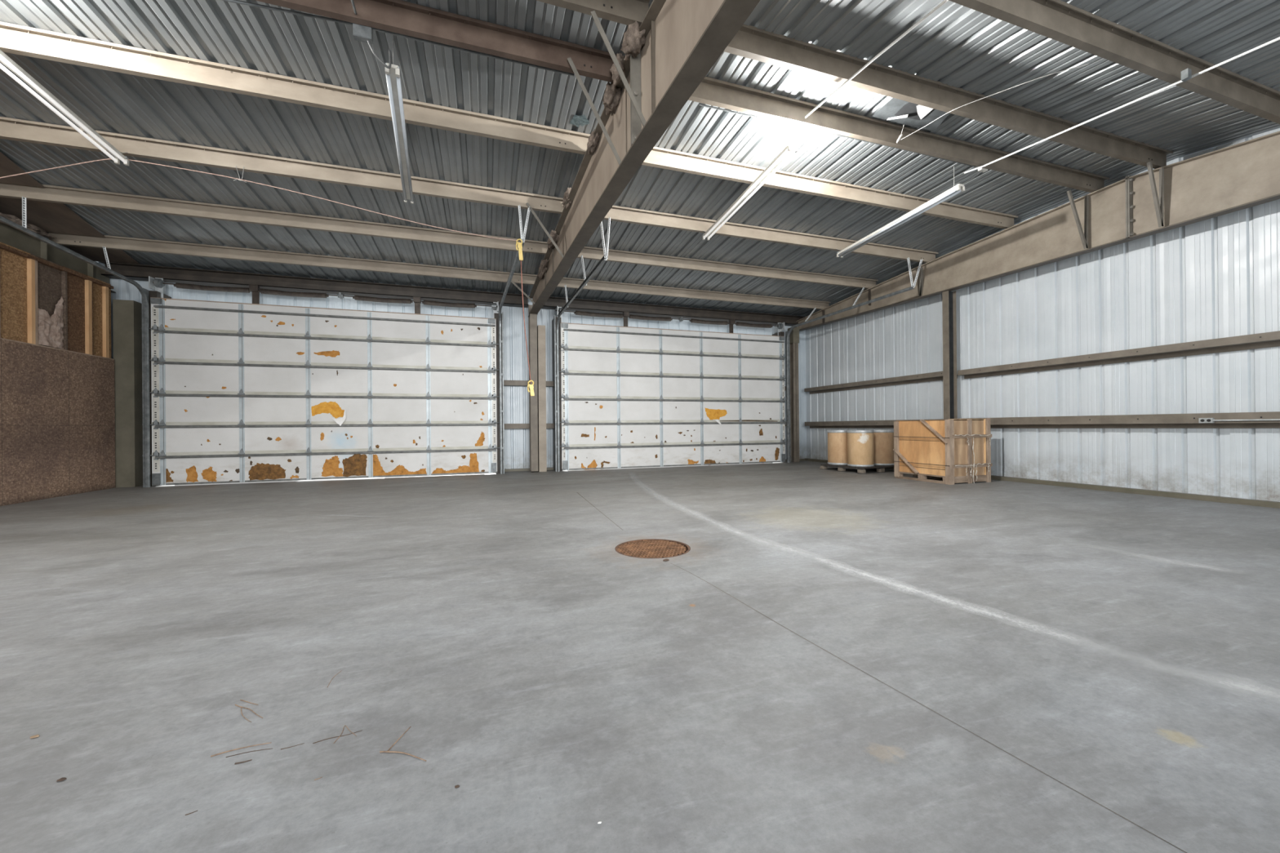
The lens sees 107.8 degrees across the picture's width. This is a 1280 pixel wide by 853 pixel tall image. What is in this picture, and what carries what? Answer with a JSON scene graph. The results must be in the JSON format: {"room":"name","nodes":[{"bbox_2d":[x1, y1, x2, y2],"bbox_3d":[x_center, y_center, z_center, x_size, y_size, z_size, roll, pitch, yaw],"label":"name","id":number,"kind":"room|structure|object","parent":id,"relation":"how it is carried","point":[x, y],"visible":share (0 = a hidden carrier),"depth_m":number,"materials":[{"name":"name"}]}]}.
{"room":"warehouse","nodes":[
{"label":"warehouse","id":0,"kind":"room"},
{"bbox_2d":[0,242,115,506],"bbox_3d":[-7.626,-0.836,0.675,0.131,4.030,18.050,0,0,-18],"label":"wall","id":1,"kind":"structure","parent":0,"point":[57,405],"depth_m":7.92,"materials":[{"name":"brown wood"}]},
{"bbox_2d":[97,261,806,469],"bbox_3d":[-2.826,-1.211,12.250,17.320,4.720,0.033,0,0,-18],"label":"wall","id":2,"kind":"structure","parent":0,"point":[516,398],"depth_m":12.11,"materials":[{"name":"white metal"}]},
{"bbox_2d":[149,290,171,486],"bbox_3d":[-9.906,-0.766,9.637,0.150,3.950,0.460,0,0,-18],"label":"door track","id":3,"kind":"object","parent":2,"relation":"attached to","point":[155,294],"depth_m":9.41,"materials":[{"name":"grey metal"}]},
{"bbox_2d":[100,261,528,307],"bbox_3d":[-6.862,-3.204,10.755,8.350,0.265,0.260,0,0,-18],"label":"beam","id":4,"kind":"structure","parent":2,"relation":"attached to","point":[131,271],"depth_m":10.52,"materials":[{"name":"brown metal"}]},
{"bbox_2d":[148,275,498,318],"bbox_3d":[-6.745,-2.773,10.666,6.810,0.590,0.500,0,0,-18],"label":"spring","id":5,"kind":"object","parent":2,"relation":"attached to","point":[157,284],"visible":0.99,"depth_m":10.19,"materials":[{"name":"metal"}]},
{"bbox_2d":[493,312,502,473],"bbox_3d":[-3.552,-0.820,11.731,0.190,3.950,0.460,0,0,-18],"label":"trim","id":6,"kind":"structure","parent":2,"relation":"attached to","point":[495,315],"depth_m":11.51,"materials":[{"name":"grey metal"}]},
{"bbox_2d":[503,380,528,386],"bbox_3d":[-3.188,-1.113,12.000,0.635,0.130,0.200,0,0,-18],"label":"girt","id":7,"kind":"object","parent":2,"relation":"attached to","point":[506,383],"depth_m":11.92,"materials":[{"name":"grey metal"}]},
{"bbox_2d":[504,423,529,428],"bbox_3d":[-3.178,-0.008,11.998,0.635,0.130,0.200,0,0,-18],"label":"girt","id":8,"kind":"object","parent":2,"relation":"attached to","point":[506,425],"depth_m":11.91,"materials":[{"name":"grey metal"}]},
{"bbox_2d":[546,381,553,386],"bbox_3d":[-2.373,-1.120,12.268,0.290,0.130,0.200,0,0,-18],"label":"girt","id":9,"kind":"object","parent":2,"relation":"attached to","point":[548,384],"depth_m":12.18,"materials":[{"name":"grey metal"}]},
{"bbox_2d":[546,423,554,428],"bbox_3d":[-2.364,-0.015,12.267,0.290,0.130,0.200,0,0,-18],"label":"girt","id":10,"kind":"object","parent":2,"relation":"attached to","point":[548,425],"depth_m":12.17,"materials":[{"name":"grey metal"}]},
{"bbox_2d":[551,316,562,471],"bbox_3d":[-2.166,-0.832,12.188,0.170,3.950,0.460,0,0,-18],"label":"trim","id":11,"kind":"structure","parent":2,"relation":"attached to","point":[556,317],"depth_m":11.99,"materials":[{"name":"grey metal"}]},
{"bbox_2d":[504,458,805,471],"bbox_3d":[-2.461,1.116,12.288,16.400,0.060,0.090,0,0,-18],"label":"baseboard","id":12,"kind":"structure","parent":2,"relation":"attached to","point":[548,468],"depth_m":12.05,"materials":[{"name":"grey metal"}]},
{"bbox_2d":[554,306,784,335],"bbox_3d":[1.057,-2.840,13.237,6.900,0.590,0.500,0,0,-18],"label":"spring","id":13,"kind":"object","parent":2,"relation":"attached to","point":[780,326],"visible":0.98,"depth_m":12.93,"materials":[{"name":"metal"}]},
{"bbox_2d":[541,296,804,326],"bbox_3d":[1.224,-3.273,13.420,8.220,0.265,0.260,0,0,-18],"label":"beam","id":14,"kind":"structure","parent":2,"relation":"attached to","point":[577,304],"depth_m":13.26,"materials":[{"name":"brown metal"}]},
{"bbox_2d":[772,331,785,462],"bbox_3d":[4.250,-0.887,14.302,0.120,3.950,0.460,0,0,-18],"label":"trim","id":15,"kind":"structure","parent":2,"relation":"attached to","point":[781,333],"depth_m":14.10,"materials":[{"name":"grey metal"}]},
{"bbox_2d":[0,460,1279,852],"bbox_3d":[0.151,1.561,3.497,17.450,0.903,18.560,0,0,-18],"label":"floor","id":16,"kind":"structure","parent":0,"point":[833,660],"depth_m":2.15,"materials":[{"name":"grey concrete"}]},
{"bbox_2d":[30,734,39,738],"bbox_3d":[-2.201,1.128,1.696,0.026,0.008,0.018,0,0,-18],"label":"dead leaf","id":17,"kind":"object","parent":16,"relation":"on","point":[36,735],"visible":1,"depth_m":1.69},
{"bbox_2d":[56,777,66,782],"bbox_3d":[-1.842,1.125,1.486,0.025,0.006,0.014,0,0,-18],"label":"dead leaf","id":18,"kind":"object","parent":16,"relation":"on","point":[60,779],"visible":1,"depth_m":1.49,"materials":[{"name":"plant"}]},
{"bbox_2d":[0,196,150,487],"bbox_3d":[-9.179,-1.085,7.192,0.222,4.570,4.602,0,0,-18],"label":"door track","id":19,"kind":"object","parent":16,"relation":"on","point":[144,293],"visible":1,"depth_m":9.22,"materials":[{"name":"metal"}]},
{"bbox_2d":[112,299,142,487],"bbox_3d":[-10.357,-0.657,9.493,0.320,3.740,0.390,0,0,-18],"label":"steel post","id":20,"kind":"object","parent":16,"relation":"on","point":[126,314],"visible":0.86,"depth_m":9.33,"materials":[{"name":"metal"}]},
{"bbox_2d":[210,742,271,756],"bbox_3d":[-1.386,1.122,1.625,0.168,0.004,0.012,0,0,-24],"label":"straw","id":21,"kind":"object","parent":16,"relation":"on","point":[271,742],"visible":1,"depth_m":1.62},
{"bbox_2d":[234,759,252,764],"bbox_3d":[-1.326,1.121,1.559,0.046,0.004,0.006,0,0,-22],"label":"twig","id":22,"kind":"object","parent":16,"relation":"on","point":[251,759],"visible":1,"depth_m":1.56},
{"bbox_2d":[226,748,271,757],"bbox_3d":[-1.344,1.123,1.607,0.133,0.002,0.008,0,0,-18],"label":"straw","id":23,"kind":"object","parent":16,"relation":"on","point":[268,748],"visible":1,"depth_m":1.61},
{"bbox_2d":[235,704,262,718],"bbox_3d":[-1.542,1.124,1.845,0.204,0.003,0.012,-1,0,26],"label":"straw","id":24,"kind":"object","parent":16,"relation":"on","point":[235,704],"visible":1,"depth_m":1.85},
{"bbox_2d":[141,297,499,485],"bbox_3d":[-6.626,-0.718,10.341,6.830,3.781,0.125,0,0,-18],"label":"door","id":25,"kind":"structure","parent":16,"relation":"on","point":[242,393],"depth_m":10.20,"materials":[{"name":"metal"}]},
{"bbox_2d":[312,730,361,743],"bbox_3d":[-1.090,1.120,1.685,0.151,0.002,0.008,0,0,-26],"label":"straw","id":26,"kind":"object","parent":16,"relation":"on","point":[360,731],"visible":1,"depth_m":1.68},
{"bbox_2d":[333,725,356,743],"bbox_3d":[-1.067,1.120,1.707,0.068,0.002,0.102,0,0,-18],"label":"straw","id":27,"kind":"object","parent":16,"relation":"on","point":[344,726],"visible":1,"depth_m":1.71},
{"bbox_2d":[387,726,410,751],"bbox_3d":[-0.862,1.117,1.671,0.004,0.004,0.131,-1,0,6],"label":"straw","id":28,"kind":"object","parent":16,"relation":"on","point":[410,726],"visible":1,"depth_m":1.66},
{"bbox_2d":[379,751,426,761],"bbox_3d":[-0.801,1.117,1.586,0.187,0.004,0.018,-1,0,14],"label":"twig","id":29,"kind":"object","parent":16,"relation":"on","point":[380,751],"visible":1,"depth_m":1.60,"materials":[{"name":"brown wood"}]},
{"bbox_2d":[498,204,529,474],"bbox_3d":[-2.642,-1.192,9.469,0.198,4.673,4.370,0,0,-22],"label":"door track","id":30,"kind":"object","parent":16,"relation":"on","point":[522,235],"visible":0.96,"depth_m":11.32,"materials":[{"name":"metal"}]},
{"bbox_2d":[528,304,537,472],"bbox_3d":[-2.717,-1.002,11.901,0.205,4.300,0.420,0,0,-18],"label":"steel column","id":31,"kind":"structure","parent":16,"relation":"on","point":[532,318],"depth_m":11.73,"materials":[{"name":"metal"}]},
{"bbox_2d":[511,0,759,314],"bbox_3d":[0.195,-3.075,3.226,0.789,1.374,18.018,0,0,-21],"label":"rafter","id":32,"kind":"object","parent":31,"relation":"on","point":[685,38],"visible":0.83,"depth_m":4.39,"materials":[{"name":"beige metal"}]},
{"bbox_2d":[0,158,516,240],"bbox_3d":[-4.930,-3.134,6.453,6.253,0.555,0.012,0,0,-18],"label":"twine line","id":33,"kind":"object","parent":32,"relation":"attached to","point":[106,158],"visible":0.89,"depth_m":6.28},
{"bbox_2d":[0,182,547,254],"bbox_3d":[-5.841,-3.499,7.934,8.528,0.200,0.140,0,0,-18],"label":"ceiling beam","id":34,"kind":"structure","parent":32,"relation":"on","point":[51,193],"depth_m":7.74,"materials":[{"name":"beige metal"}]},
{"bbox_2d":[0,116,563,213],"bbox_3d":[-5.294,-3.606,6.378,8.596,0.200,0.140,0,0,-18],"label":"ceiling beam","id":35,"kind":"structure","parent":32,"relation":"on","point":[13,129],"depth_m":6.42,"materials":[{"name":"beige metal"}]},
{"bbox_2d":[233,166,245,182],"bbox_3d":[-5.405,-3.416,6.308,0.147,0.220,0.029,0,0,-18],"label":"tie","id":36,"kind":"object","parent":35,"relation":"hanging from","point":[236,166],"visible":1,"depth_m":6.30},
{"bbox_2d":[385,40,413,204],"bbox_3d":[-2.934,-3.590,5.760,0.128,0.516,2.662,0,0,-23],"label":"strip light","id":37,"kind":"object","parent":35,"relation":"hanging from","point":[393,74],"visible":0.98,"depth_m":5.31,"materials":[{"name":"white metal"}]},
{"bbox_2d":[367,40,392,68],"bbox_3d":[-2.430,-3.522,4.413,0.097,0.264,0.276,-1,0,20],"label":"cable","id":38,"kind":"object","parent":37,"relation":"attached to","point":[390,59],"visible":1,"depth_m":4.39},
{"bbox_2d":[48,232,537,284],"bbox_3d":[-6.409,-3.377,9.547,8.458,0.200,0.140,0,0,-18],"label":"ceiling beam","id":39,"kind":"structure","parent":32,"relation":"on","point":[116,242],"depth_m":9.29,"materials":[{"name":"beige metal"}]},
{"bbox_2d":[0,21,590,154],"bbox_3d":[-4.759,-3.712,4.859,8.662,0.200,0.140,0,0,-18],"label":"ceiling beam","id":40,"kind":"structure","parent":32,"relation":"on","point":[17,39],"depth_m":5.07,"materials":[{"name":"beige metal"}]},
{"bbox_2d":[0,49,128,165],"bbox_3d":[-6.038,-3.475,4.579,0.128,0.339,2.955,0,0,-21],"label":"strip light","id":41,"kind":"object","parent":40,"relation":"hanging from","point":[5,60],"visible":1,"depth_m":4.93,"materials":[{"name":"white metal"}]},
{"bbox_2d":[255,0,625,82],"bbox_3d":[-4.314,-3.748,3.595,8.717,0.200,0.140,0,0,-18],"label":"ceiling beam","id":42,"kind":"structure","parent":32,"relation":"on","point":[399,16],"depth_m":4.46,"materials":[{"name":"brown metal"}]},
{"bbox_2d":[351,0,357,14],"bbox_3d":[-2.398,-3.595,3.888,0.036,0.315,0.878,0,0,-27],"label":"conduit","id":43,"kind":"object","parent":42,"relation":"attached to","point":[352,1],"visible":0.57,"depth_m":4.05,"materials":[{"name":"metal"}]},
{"bbox_2d":[352,22,373,44],"bbox_3d":[-2.548,-3.650,4.290,0.150,0.180,0.064,0,0,-18],"label":"junction box","id":44,"kind":"object","parent":42,"relation":"attached to","point":[361,33],"visible":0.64,"depth_m":4.27,"materials":[{"name":"metal"}]},
{"bbox_2d":[222,0,574,75],"bbox_3d":[-2.332,-3.701,4.416,3.438,0.076,0.024,0,0,-18],"label":"conduit","id":45,"kind":"object","parent":42,"relation":"attached to","point":[238,2],"visible":0.81,"depth_m":4.44,"materials":[{"name":"metal"}]},
{"bbox_2d":[515,238,534,395],"bbox_3d":[-1.801,-1.709,7.308,0.266,2.459,0.040,0,0,-18],"label":"rope","id":46,"kind":"object","parent":32,"relation":"hanging from","point":[519,246],"visible":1,"depth_m":7.30,"materials":[{"name":"yellow plastic"}]},
{"bbox_2d":[537,257,547,279],"bbox_3d":[-2.062,-3.312,9.881,0.179,0.292,1.218,0,0,-18],"label":"scrap","id":47,"kind":"object","parent":32,"relation":"on","point":[543,266],"visible":0.99,"depth_m":9.64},
{"bbox_2d":[546,229,559,250],"bbox_3d":[-1.613,-3.470,8.665,0.200,0.242,0.838,0,0,-18],"label":"scrap","id":48,"kind":"object","parent":32,"relation":"on","point":[554,236],"visible":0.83,"depth_m":8.50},
{"bbox_2d":[561,187,571,208],"bbox_3d":[-1.145,-3.628,7.437,0.175,0.247,0.510,0,0,-18],"label":"scrap","id":49,"kind":"object","parent":32,"relation":"on","point":[566,193],"visible":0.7,"depth_m":7.36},
{"bbox_2d":[536,0,649,26],"bbox_3d":[-4.075,-3.761,2.916,8.746,0.200,0.140,0,0,-18],"label":"ceiling beam","id":50,"kind":"structure","parent":32,"relation":"on","point":[626,12],"depth_m":4.19,"materials":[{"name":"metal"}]},
{"bbox_2d":[586,128,599,154],"bbox_3d":[-0.597,-3.636,5.970,0.150,0.188,0.487,0,0,-18],"label":"scrap","id":51,"kind":"object","parent":32,"relation":"on","point":[592,144],"visible":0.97,"depth_m":5.90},
{"bbox_2d":[602,81,622,115],"bbox_3d":[-0.313,-3.654,5.176,0.192,0.254,0.520,0,0,-18],"label":"scrap","id":52,"kind":"object","parent":32,"relation":"on","point":[611,97],"visible":0.93,"depth_m":5.10,"materials":[{"name":"brown fabric"}]},
{"bbox_2d":[609,53,625,85],"bbox_3d":[-0.217,-3.672,4.805,0.161,0.279,0.291,0,0,-18],"label":"scrap","id":53,"kind":"object","parent":32,"relation":"on","point":[616,79],"visible":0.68,"depth_m":4.75,"materials":[{"name":"brown fabric"}]},
{"bbox_2d":[620,20,645,60],"bbox_3d":[-0.061,-3.658,4.425,0.224,0.313,0.396,0,0,-18],"label":"scrap","id":54,"kind":"object","parent":32,"relation":"on","point":[633,39],"visible":0.94,"depth_m":4.33,"materials":[{"name":"brown fabric"}]},
{"bbox_2d":[556,277,831,309],"bbox_3d":[1.550,-3.445,12.170,8.222,0.200,0.140,0,0,-18],"label":"ceiling beam","id":55,"kind":"structure","parent":32,"relation":"on","point":[596,285],"depth_m":12.08,"materials":[{"name":"beige metal"}]},
{"bbox_2d":[603,204,938,262],"bbox_3d":[2.665,-3.674,9.001,8.084,0.200,0.140,0,0,-18],"label":"ceiling beam","id":56,"kind":"structure","parent":32,"relation":"on","point":[616,213],"depth_m":8.88,"materials":[{"name":"beige metal"}]},
{"bbox_2d":[835,166,964,257],"bbox_3d":[4.365,-3.652,8.166,0.128,0.516,2.653,0,0,-17],"label":"strip light","id":57,"kind":"object","parent":56,"relation":"hanging from","point":[959,188],"visible":1,"depth_m":7.80,"materials":[{"name":"white metal"}]},
{"bbox_2d":[641,146,1017,228],"bbox_3d":[3.199,-3.780,7.482,8.018,0.200,0.140,0,0,-18],"label":"ceiling beam","id":58,"kind":"structure","parent":32,"relation":"on","point":[660,157],"depth_m":7.33,"materials":[{"name":"beige metal"}]},
{"bbox_2d":[688,76,1109,192],"bbox_3d":[3.644,-3.816,6.218,7.963,0.200,0.140,0,0,-18],"label":"ceiling beam","id":59,"kind":"structure","parent":32,"relation":"on","point":[711,91],"depth_m":6.03,"materials":[{"name":"grey metal"}]},
{"bbox_2d":[702,123,803,240],"bbox_3d":[1.575,-3.540,7.088,0.128,0.339,2.955,0,0,-16],"label":"strip light","id":60,"kind":"object","parent":59,"relation":"hanging from","point":[797,139],"visible":1,"depth_m":6.68,"materials":[{"name":"white metal"}]},
{"bbox_2d":[698,103,978,167],"bbox_3d":[2.810,-3.746,6.079,4.477,0.046,0.020,0,0,-18],"label":"conduit","id":61,"kind":"object","parent":59,"relation":"attached to","point":[700,104],"visible":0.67,"depth_m":5.82,"materials":[{"name":"metal"}]},
{"bbox_2d":[977,167,987,172],"bbox_3d":[4.978,-3.753,6.773,0.120,0.080,0.060,0,0,-18],"label":"junction box","id":62,"kind":"object","parent":59,"relation":"attached to","point":[981,169],"visible":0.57,"depth_m":6.76,"materials":[{"name":"white metal"}]},
{"bbox_2d":[723,23,1173,168],"bbox_3d":[3.884,-3.829,5.539,7.934,0.200,0.140,0,0,-18],"label":"ceiling beam","id":63,"kind":"structure","parent":32,"relation":"on","point":[750,42],"depth_m":5.34,"materials":[{"name":"grey metal"}]},
{"bbox_2d":[901,63,1088,139],"bbox_3d":[3.807,-3.626,5.223,0.177,0.174,1.750,0,0,-36],"label":"wire","id":64,"kind":"object","parent":63,"relation":"hanging from","point":[1086,64],"visible":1,"depth_m":5.05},
{"bbox_2d":[949,0,1279,124],"bbox_3d":[4.294,-3.663,4.378,7.884,0.200,0.140,0,0,-18],"label":"ceiling beam","id":65,"kind":"structure","parent":32,"relation":"on","point":[1061,21],"depth_m":4.53,"materials":[{"name":"grey metal"}]},
{"bbox_2d":[804,0,948,117],"bbox_3d":[2.400,-3.636,4.518,0.078,0.084,2.183,0,0,-23],"label":"conduit","id":66,"kind":"object","parent":65,"relation":"attached to","point":[944,2],"visible":1,"depth_m":4.57,"materials":[{"name":"white metal"}]},
{"bbox_2d":[964,36,1279,173],"bbox_3d":[5.303,-3.532,5.138,0.488,0.330,3.323,0,0,-26],"label":"conduit","id":67,"kind":"object","parent":65,"relation":"attached to","point":[1278,37],"visible":0.91,"depth_m":5.06,"materials":[{"name":"white metal"}]},
{"bbox_2d":[1181,67,1191,81],"bbox_3d":[5.457,-3.513,4.661,0.060,0.090,0.050,0,0,-18],"label":"junction box","id":68,"kind":"object","parent":67,"relation":"attached to","point":[1186,74],"visible":1,"depth_m":4.64,"materials":[{"name":"metal"}]},
{"bbox_2d":[537,324,546,471],"bbox_3d":[-2.522,-0.710,11.964,0.186,3.712,0.300,0,0,-18],"label":"steel post","id":69,"kind":"object","parent":16,"relation":"on","point":[541,363],"visible":0.91,"depth_m":11.82,"materials":[{"name":"grey metal"}]},
{"bbox_2d":[553,217,610,471],"bbox_3d":[-1.331,-1.203,9.907,0.202,4.672,4.371,0,0,-21],"label":"door track","id":70,"kind":"object","parent":16,"relation":"on","point":[557,409],"visible":0.98,"depth_m":11.76,"materials":[{"name":"metal"}]},
{"bbox_2d":[615,538,690,558],"bbox_3d":[0.116,1.136,4.277,0.686,0.046,0.686,0,0,-18],"label":"manhole cover","id":71,"kind":"object","parent":16,"relation":"in","point":[667,545],"visible":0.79,"depth_m":4.27,"materials":[{"name":"metal"}]},
{"bbox_2d":[556,322,787,471],"bbox_3d":[1.166,-0.783,12.910,6.910,3.779,0.123,0,0,-18],"label":"door","id":72,"kind":"structure","parent":16,"relation":"on","point":[632,397],"depth_m":12.79,"materials":[{"name":"metal"}]},
{"bbox_2d":[787,327,799,462],"bbox_3d":[4.706,-0.966,14.258,0.220,4.100,0.270,0,0,-18],"label":"steel column","id":73,"kind":"structure","parent":16,"relation":"on","point":[794,335],"depth_m":14.16,"materials":[{"name":"brown metal"}]},
{"bbox_2d":[785,257,922,462],"bbox_3d":[5.262,-1.267,12.079,0.514,4.687,4.359,0,0,-18],"label":"door track","id":74,"kind":"object","parent":16,"relation":"on","point":[913,285],"visible":1,"depth_m":13.45,"materials":[{"name":"metal"}]},
{"bbox_2d":[786,377,793,461],"bbox_3d":[4.465,-0.239,13.875,0.219,2.564,0.014,0,0,-18],"label":"loose cable","id":75,"kind":"object","parent":74,"relation":"hanging from","point":[788,378],"visible":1,"depth_m":13.86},
{"bbox_2d":[820,463,893,474],"bbox_3d":[5.406,1.010,11.451,1.300,0.130,1.300,0,0,-22],"label":"pallet","id":76,"kind":"object","parent":16,"relation":"on","point":[880,468],"visible":0.62,"depth_m":10.98,"materials":[{"name":"wood"}]},
{"bbox_2d":[826,430,847,465],"bbox_3d":[5.019,0.517,11.718,0.594,0.860,0.594,0,0,-18],"label":"drum","id":77,"kind":"object","parent":76,"relation":"on","point":[837,439],"visible":0.8,"depth_m":11.48,"materials":[{"name":"cardboard"}]},
{"bbox_2d":[846,430,874,466],"bbox_3d":[5.276,0.514,11.160,0.594,0.860,0.594,0,0,-18],"label":"drum","id":78,"kind":"object","parent":76,"relation":"on","point":[860,451],"visible":1,"depth_m":10.92,"materials":[{"name":"cardboard"}]},
{"bbox_2d":[867,429,893,466],"bbox_3d":[5.919,0.508,11.446,0.594,0.860,0.594,0,0,-18],"label":"drum","id":79,"kind":"object","parent":76,"relation":"on","point":[883,439],"visible":0.64,"depth_m":11.19,"materials":[{"name":"cardboard"}]},
{"bbox_2d":[893,417,992,484],"bbox_3d":[5.988,0.458,9.288,1.120,1.221,1.262,0,0,-18],"label":"wooden crate","id":80,"kind":"object","parent":16,"relation":"on","point":[952,451],"visible":1,"depth_m":8.87,"materials":[{"name":"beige wood"}]},
{"bbox_2d":[942,290,957,419],"bbox_3d":[6.599,-0.908,9.928,0.225,3.940,0.136,0,0,-18],"label":"steel column","id":81,"kind":"structure","parent":16,"relation":"on","point":[948,298],"depth_m":9.92,"materials":[{"name":"metal"}]},
{"bbox_2d":[795,130,1279,331],"bbox_3d":[7.602,-3.267,5.835,0.625,1.031,18.300,0,0,-18],"label":"rafter","id":82,"kind":"object","parent":81,"relation":"on","point":[1244,175],"visible":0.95,"depth_m":7.33,"materials":[{"name":"beige metal"}]},
{"bbox_2d":[577,246,878,288],"bbox_3d":[2.117,-3.567,10.557,8.152,0.200,0.140,0,0,-18],"label":"ceiling beam","id":83,"kind":"structure","parent":82,"relation":"on","point":[588,252],"depth_m":10.46,"materials":[{"name":"beige metal"}]},
{"bbox_2d":[0,0,1279,316],"bbox_3d":[0.083,-3.542,3.490,17.500,0.791,18.950,0,0,-18],"label":"ceiling","id":84,"kind":"structure","parent":0,"point":[957,46],"depth_m":6.00,"materials":[{"name":"metal"}]},
{"bbox_2d":[0,151,44,187],"bbox_3d":[-9.040,-3.587,6.011,1.550,0.106,1.550,0,0,-18],"label":"liner","id":85,"kind":"object","parent":84,"relation":"attached to","point":[7,167],"visible":1,"depth_m":6.59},
{"bbox_2d":[0,196,105,237],"bbox_3d":[-9.716,-3.472,7.552,1.230,0.120,1.600,0,0,-18],"label":"liner","id":86,"kind":"object","parent":84,"relation":"attached to","point":[51,217],"visible":0.8,"depth_m":7.68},
{"bbox_2d":[0,222,115,293],"bbox_3d":[-7.971,-3.199,0.782,0.200,0.861,18.450,0,0,-18],"label":"rafter","id":87,"kind":"object","parent":84,"relation":"attached to","point":[11,236],"visible":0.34,"depth_m":8.09,"materials":[{"name":"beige metal"}]},
{"bbox_2d":[0,212,56,239],"bbox_3d":[-10.057,-3.268,7.585,0.261,0.163,1.240,0,0,-18],"label":"scrap","id":88,"kind":"object","parent":87,"relation":"on","point":[33,228],"visible":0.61,"depth_m":7.65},
{"bbox_2d":[46,236,140,264],"bbox_3d":[-10.331,-3.367,8.928,0.920,0.086,1.200,0,0,-18],"label":"liner","id":89,"kind":"object","parent":84,"relation":"attached to","point":[94,254],"visible":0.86,"depth_m":9.09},
{"bbox_2d":[569,114,589,127],"bbox_3d":[-0.753,-3.852,5.879,0.239,0.001,0.264,0,0,-18],"label":"roof patch","id":90,"kind":"structure","parent":84,"relation":"attached to","point":[576,120],"depth_m":5.88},
{"bbox_2d":[896,124,904,142],"bbox_3d":[3.345,-3.800,5.981,0.144,0.345,0.030,0,0,-13],"label":"wire hook","id":91,"kind":"object","parent":84,"relation":"hanging from","point":[901,135],"visible":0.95,"depth_m":5.97,"materials":[{"name":"white metal"}]},
{"bbox_2d":[871,97,950,131],"bbox_3d":[3.445,-3.869,5.777,1.060,0.040,0.462,0,0,-18],"label":"skylight","id":92,"kind":"structure","parent":84,"relation":"attached to","point":[896,110],"depth_m":5.79,"materials":[{"name":"white plastic"}]},
{"bbox_2d":[805,128,1279,502],"bbox_3d":[8.182,-1.463,6.235,0.033,5.014,18.490,0,0,-18],"label":"wall","id":93,"kind":"structure","parent":0,"point":[1218,277],"depth_m":7.66,"materials":[{"name":"white metal"}]},
{"bbox_2d":[804,418,943,428],"bbox_3d":[6.026,-0.055,12.378,0.204,0.200,4.860,0,0,-18],"label":"beam","id":94,"kind":"structure","parent":93,"relation":"attached to","point":[861,424],"depth_m":12.76,"materials":[{"name":"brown metal"}]},
{"bbox_2d":[804,371,957,394],"bbox_3d":[6.017,-1.117,12.380,0.204,0.175,4.860,0,0,-18],"label":"beam","id":95,"kind":"structure","parent":93,"relation":"attached to","point":[932,376],"depth_m":11.89,"materials":[{"name":"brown metal"}]},
{"bbox_2d":[804,457,1279,508],"bbox_3d":[8.167,1.009,6.083,0.125,0.070,18.450,0,0,-18],"label":"baseboard","id":96,"kind":"structure","parent":93,"relation":"attached to","point":[1124,490],"depth_m":7.17,"materials":[{"name":"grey metal"}]},
{"bbox_2d":[957,330,1279,378],"bbox_3d":[8.906,-1.128,3.613,0.204,0.175,13.280,0,0,-18],"label":"beam","id":97,"kind":"structure","parent":93,"relation":"attached to","point":[1267,340],"depth_m":7.19,"materials":[{"name":"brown metal"}]},
{"bbox_2d":[963,411,1279,428],"bbox_3d":[8.915,-0.092,3.612,0.204,0.210,13.280,0,0,-18],"label":"beam","id":98,"kind":"structure","parent":93,"relation":"attached to","point":[1158,420],"depth_m":7.15,"materials":[{"name":"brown metal"}]},
{"bbox_2d":[1199,417,1214,422],"bbox_3d":[7.846,-0.083,6.462,0.046,0.070,0.130,0,0,-18],"label":"outlet box","id":99,"kind":"object","parent":98,"relation":"attached to","point":[1201,420],"visible":1,"depth_m":6.44,"materials":[{"name":"white metal"}]},
{"bbox_2d":[1213,418,1279,421],"bbox_3d":[9.371,-0.102,1.833,0.022,0.022,9.616,0,0,-18],"label":"conduit","id":100,"kind":"object","parent":98,"relation":"attached to","point":[1254,420],"visible":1,"depth_m":6.10,"materials":[{"name":"grey metal"}]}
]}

